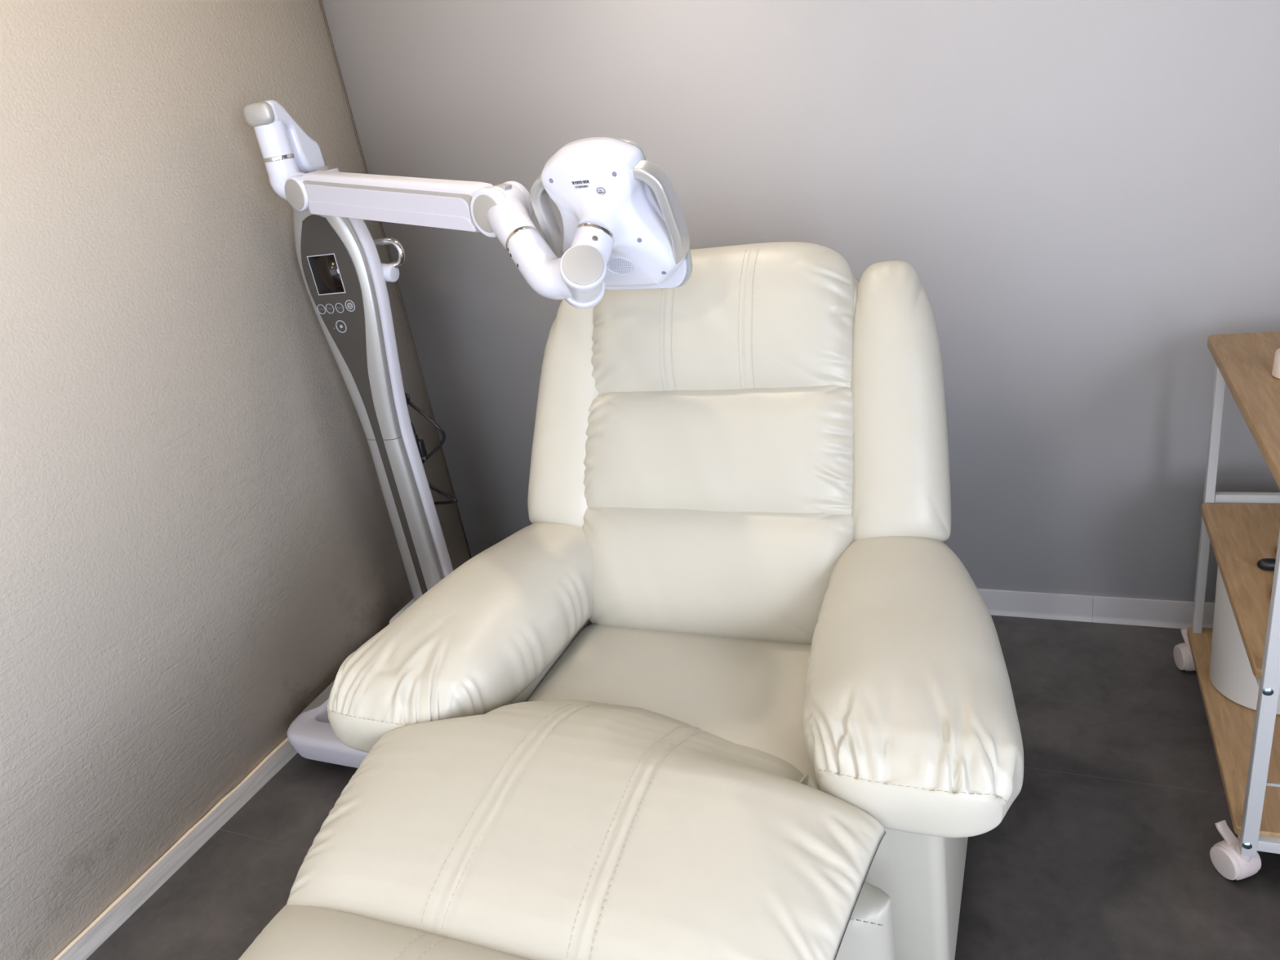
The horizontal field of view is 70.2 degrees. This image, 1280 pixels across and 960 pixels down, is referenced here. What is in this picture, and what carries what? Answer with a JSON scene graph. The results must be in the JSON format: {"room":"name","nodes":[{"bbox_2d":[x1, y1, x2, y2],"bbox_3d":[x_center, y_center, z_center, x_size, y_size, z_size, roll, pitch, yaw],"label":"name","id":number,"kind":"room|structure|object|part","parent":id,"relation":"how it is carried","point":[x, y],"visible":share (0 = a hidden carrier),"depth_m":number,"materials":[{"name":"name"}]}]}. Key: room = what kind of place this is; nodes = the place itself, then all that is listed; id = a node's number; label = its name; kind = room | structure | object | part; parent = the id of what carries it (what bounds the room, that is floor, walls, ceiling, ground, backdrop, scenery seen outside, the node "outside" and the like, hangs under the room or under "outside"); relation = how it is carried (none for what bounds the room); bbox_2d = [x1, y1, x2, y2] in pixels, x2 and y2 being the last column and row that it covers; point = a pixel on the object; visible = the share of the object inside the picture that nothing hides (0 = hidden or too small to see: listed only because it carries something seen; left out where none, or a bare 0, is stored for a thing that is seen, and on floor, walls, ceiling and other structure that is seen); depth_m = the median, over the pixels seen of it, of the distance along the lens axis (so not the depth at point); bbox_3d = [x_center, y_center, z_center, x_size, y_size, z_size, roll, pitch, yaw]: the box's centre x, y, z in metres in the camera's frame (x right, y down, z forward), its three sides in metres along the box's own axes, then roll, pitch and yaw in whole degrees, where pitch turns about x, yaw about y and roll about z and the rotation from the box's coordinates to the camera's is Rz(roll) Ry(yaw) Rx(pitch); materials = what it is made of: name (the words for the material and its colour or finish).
{"room":"teeth whitening salon","nodes":[
{"label":"teeth whitening salon","id":0,"kind":"room"},
{"bbox_2d":[0,0,470,959],"bbox_3d":[-1.736,0.302,0.529,0.100,2.500,5.200,1,26,24],"label":"wall","id":1,"kind":"structure","parent":0,"point":[197,537],"depth_m":1.95,"materials":[{"name":"beige paint"}]},
{"bbox_2d":[53,737,297,959],"bbox_3d":[-1.507,1.378,0.947,0.008,0.049,5.044,1,26,24],"label":"baseboard","id":2,"kind":"structure","parent":1,"relation":"attached to","point":[89,943],"depth_m":2.00,"materials":[{"name":"white wood"}]},
{"bbox_2d":[319,0,471,558],"bbox_3d":[-0.742,-0.763,2.565,0.003,2.500,0.004,1,26,24],"label":"trim","id":3,"kind":"structure","parent":1,"relation":"attached to","point":[320,1],"depth_m":2.66,"materials":[{"name":"brown"}]},
{"bbox_2d":[85,614,1279,959],"bbox_3d":[0.464,1.449,0.111,4.500,0.060,5.300,1,26,24],"label":"floor","id":4,"kind":"structure","parent":0,"point":[1104,844],"depth_m":1.80,"materials":[{"name":"plastic"}]},
{"bbox_2d":[243,99,692,768],"bbox_3d":[-0.356,-0.084,1.991,1.160,1.498,0.639,1,26,24],"label":"machine","id":5,"kind":"object","parent":4,"relation":"on","point":[625,227],"visible":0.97,"depth_m":1.96,"materials":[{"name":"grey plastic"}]},
{"bbox_3d":[-0.760,-0.498,2.207,0.086,0.096,0.001,1,26,24],"label":"display frame","id":6,"kind":"part","parent":5,"relation":"part of","materials":[{"name":"grey"}]},
{"bbox_3d":[-0.683,-0.132,2.367,0.158,1.096,0.009,1,26,24],"label":"control panel","id":7,"kind":"part","parent":5,"relation":"part of","materials":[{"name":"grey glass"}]},
{"bbox_3d":[-0.527,-0.564,1.870,0.503,0.120,0.009,8,29,36],"label":"arm","id":8,"kind":"part","parent":5,"relation":"part of","materials":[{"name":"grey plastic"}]},
{"bbox_3d":[-0.641,-0.555,2.244,0.139,0.077,0.025,-2,25,19],"label":"push handle","id":9,"kind":"part","parent":5,"relation":"part of","materials":[{"name":"silver metal"}]},
{"bbox_3d":[-0.629,-0.513,2.252,0.059,0.050,0.044,1,26,24],"label":"handle mount","id":10,"kind":"part","parent":5,"relation":"part of","materials":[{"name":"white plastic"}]},
{"bbox_3d":[-0.522,-0.546,1.874,0.507,0.090,0.008,8,29,36],"label":"arm","id":11,"kind":"part","parent":5,"relation":"part of","materials":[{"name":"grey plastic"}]},
{"bbox_3d":[-0.512,-0.582,1.890,0.560,0.152,0.189,1,26,24],"label":"spring arm","id":12,"kind":"part","parent":5,"relation":"part of","materials":[{"name":"white plastic"}]},
{"bbox_3d":[-0.636,-0.244,2.404,0.051,0.166,0.008,1,26,24],"label":"power cord","id":13,"kind":"part","parent":5,"relation":"part of","materials":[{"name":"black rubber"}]},
{"bbox_3d":[-0.631,-0.169,2.433,0.045,0.111,0.009,1,26,24],"label":"power cord","id":14,"kind":"part","parent":5,"relation":"part of","materials":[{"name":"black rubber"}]},
{"bbox_3d":[-0.584,-0.072,2.477,0.162,0.375,0.024,1,26,24],"label":"power cord","id":15,"kind":"part","parent":5,"relation":"part of","materials":[{"name":"black rubber"}]},
{"bbox_3d":[-0.254,-0.548,1.699,0.022,0.009,0.020,8,29,36],"label":"knuckle plate","id":16,"kind":"part","parent":5,"relation":"part of","materials":[{"name":"beige metal"}]},
{"bbox_3d":[-0.152,-0.464,1.636,0.058,0.182,0.091,1,26,24],"label":"handle","id":17,"kind":"part","parent":5,"relation":"part of","materials":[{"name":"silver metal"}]},
{"bbox_2d":[608,258,632,273],"bbox_3d":[-0.035,-0.375,1.596,0.048,0.030,0.019,5,28,32],"label":"speaker grille","id":18,"kind":"object","parent":5,"relation":"attached to","point":[615,265],"depth_m":1.60,"materials":[{"name":"white"}]},
{"bbox_3d":[-0.035,-0.463,1.613,0.230,0.273,0.102,5,28,32],"label":"light pane","id":19,"kind":"part","parent":5,"relation":"part of","materials":[{"name":"grey plastic"}]},
{"bbox_3d":[0.039,-0.445,1.520,0.056,0.182,0.090,8,29,36],"label":"handle","id":20,"kind":"part","parent":5,"relation":"part of","materials":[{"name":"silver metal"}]},
{"bbox_2d":[238,241,1023,959],"bbox_3d":[-0.018,0.345,1.381,1.108,1.094,1.563,1,26,24],"label":"recliner","id":21,"kind":"object","parent":4,"relation":"on","point":[733,687],"visible":0.98,"depth_m":1.45,"materials":[{"name":"beige leather"}]},
{"bbox_3d":[-0.261,0.257,1.728,0.289,0.201,0.703,7,29,34],"label":"armrest","id":22,"kind":"part","parent":21,"relation":"part of","materials":[{"name":"beige leather"}]},
{"bbox_3d":[-0.206,0.491,1.839,0.172,0.450,0.500,1,26,24],"label":"panel","id":23,"kind":"part","parent":21,"relation":"part of","materials":[{"name":"beige leather"}]},
{"bbox_2d":[527,298,599,527],"bbox_3d":[-0.136,-0.142,1.893,0.181,0.476,0.327,1,26,24],"label":"cushion","id":24,"kind":"object","parent":21,"relation":"on","point":[563,488],"depth_m":1.82,"materials":[{"name":"beige leather"}]},
{"bbox_3d":[0.063,0.425,1.554,0.570,0.137,0.490,1,26,24],"label":"seat","id":25,"kind":"part","parent":21,"relation":"part of","materials":[{"name":"beige leather"}]},
{"bbox_2d":[582,506,853,644],"bbox_3d":[0.138,0.168,1.731,0.546,0.249,0.213,1,26,24],"label":"lumbar cushion","id":26,"kind":"object","parent":21,"relation":"on","point":[711,575],"depth_m":1.65,"materials":[{"name":"beige leather"}]},
{"bbox_2d":[583,385,853,514],"bbox_3d":[0.146,-0.052,1.744,0.546,0.252,0.205,1,26,24],"label":"cushion","id":27,"kind":"object","parent":21,"relation":"on","point":[648,449],"depth_m":1.67,"materials":[{"name":"beige leather"}]},
{"bbox_2d":[591,241,855,393],"bbox_3d":[0.159,-0.300,1.768,0.539,0.289,0.243,1,26,24],"label":"cushion","id":28,"kind":"object","parent":21,"relation":"on","point":[779,317],"depth_m":1.67,"materials":[{"name":"beige leather"}]},
{"bbox_3d":[0.453,0.502,1.542,0.172,0.450,0.500,1,26,24],"label":"panel","id":29,"kind":"part","parent":21,"relation":"part of","materials":[{"name":"beige leather"}]},
{"bbox_2d":[850,260,951,541],"bbox_3d":[0.465,-0.132,1.622,0.181,0.476,0.327,1,26,24],"label":"cushion","id":30,"kind":"object","parent":21,"relation":"on","point":[900,474],"depth_m":1.56,"materials":[{"name":"beige leather"}]},
{"bbox_3d":[0.413,0.264,1.432,0.291,0.203,0.684,-3,24,15],"label":"armrest","id":31,"kind":"part","parent":21,"relation":"part of","materials":[{"name":"beige leather"}]},
{"bbox_2d":[1173,331,1279,879],"bbox_3d":[1.256,0.205,1.591,0.482,0.768,0.683,1,26,24],"label":"trolley","id":32,"kind":"object","parent":4,"relation":"on","point":[1242,529],"depth_m":1.63,"materials":[{"name":"brown wood"}]},
{"bbox_3d":[1.239,0.354,2.058,0.018,0.024,0.034,-6,24,10],"label":"brake lever","id":33,"kind":"part","parent":32,"relation":"part of","materials":[{"name":"grey plastic"}]},
{"bbox_3d":[1.183,0.063,1.897,0.017,0.684,0.022,1,26,24],"label":"post","id":34,"kind":"part","parent":32,"relation":"part of","materials":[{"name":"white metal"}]},
{"bbox_3d":[1.012,0.608,1.569,0.018,0.024,0.034,-14,24,-10],"label":"brake lever","id":35,"kind":"part","parent":32,"relation":"part of","materials":[{"name":"grey plastic"}]},
{"bbox_3d":[1.023,0.635,1.543,0.024,0.024,0.024,1,26,24],"label":"stem","id":36,"kind":"part","parent":32,"relation":"part of","materials":[{"name":"grey plastic"}]},
{"bbox_2d":[1209,566,1279,714],"bbox_3d":[1.235,0.288,1.771,0.207,0.268,0.207,1,26,24],"label":"waste bin","id":37,"kind":"object","parent":32,"relation":"on","point":[1231,673],"visible":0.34,"depth_m":1.76,"materials":[{"name":"grey plastic"}]},
{"bbox_3d":[1.073,0.193,1.651,0.014,0.014,0.576,1,25,23],"label":"rail","id":38,"kind":"part","parent":32,"relation":"part of","materials":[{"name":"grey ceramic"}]},
{"bbox_3d":[0.969,0.318,1.400,0.022,0.684,0.022,1,26,24],"label":"post","id":39,"kind":"part","parent":32,"relation":"part of","materials":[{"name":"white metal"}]},
{"bbox_3d":[1.121,0.151,1.630,0.028,0.022,0.023,1,26,24],"label":"black cap","id":40,"kind":"part","parent":32,"relation":"part of","materials":[{"name":"black plastic"}]},
{"bbox_2d":[1271,347,1279,378],"bbox_3d":[1.109,-0.198,1.546,0.056,0.044,0.056,1,26,24],"label":"pot","id":41,"kind":"object","parent":32,"relation":"on","point":[1276,367],"visible":1,"depth_m":1.55,"materials":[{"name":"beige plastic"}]},
{"bbox_2d":[320,0,1279,612],"bbox_3d":[1.231,-0.751,1.727,4.500,2.500,0.100,1,26,24],"label":"wall","id":42,"kind":"structure","parent":0,"point":[1080,195],"depth_m":2.06,"materials":[{"name":"grey paint"}]},
{"bbox_2d":[977,588,1214,628],"bbox_3d":[1.333,0.325,2.170,4.145,0.071,0.011,1,26,24],"label":"baseboard","id":43,"kind":"structure","parent":42,"relation":"attached to","point":[1107,610],"depth_m":2.26,"materials":[{"name":"grey plastic"}]}
]}

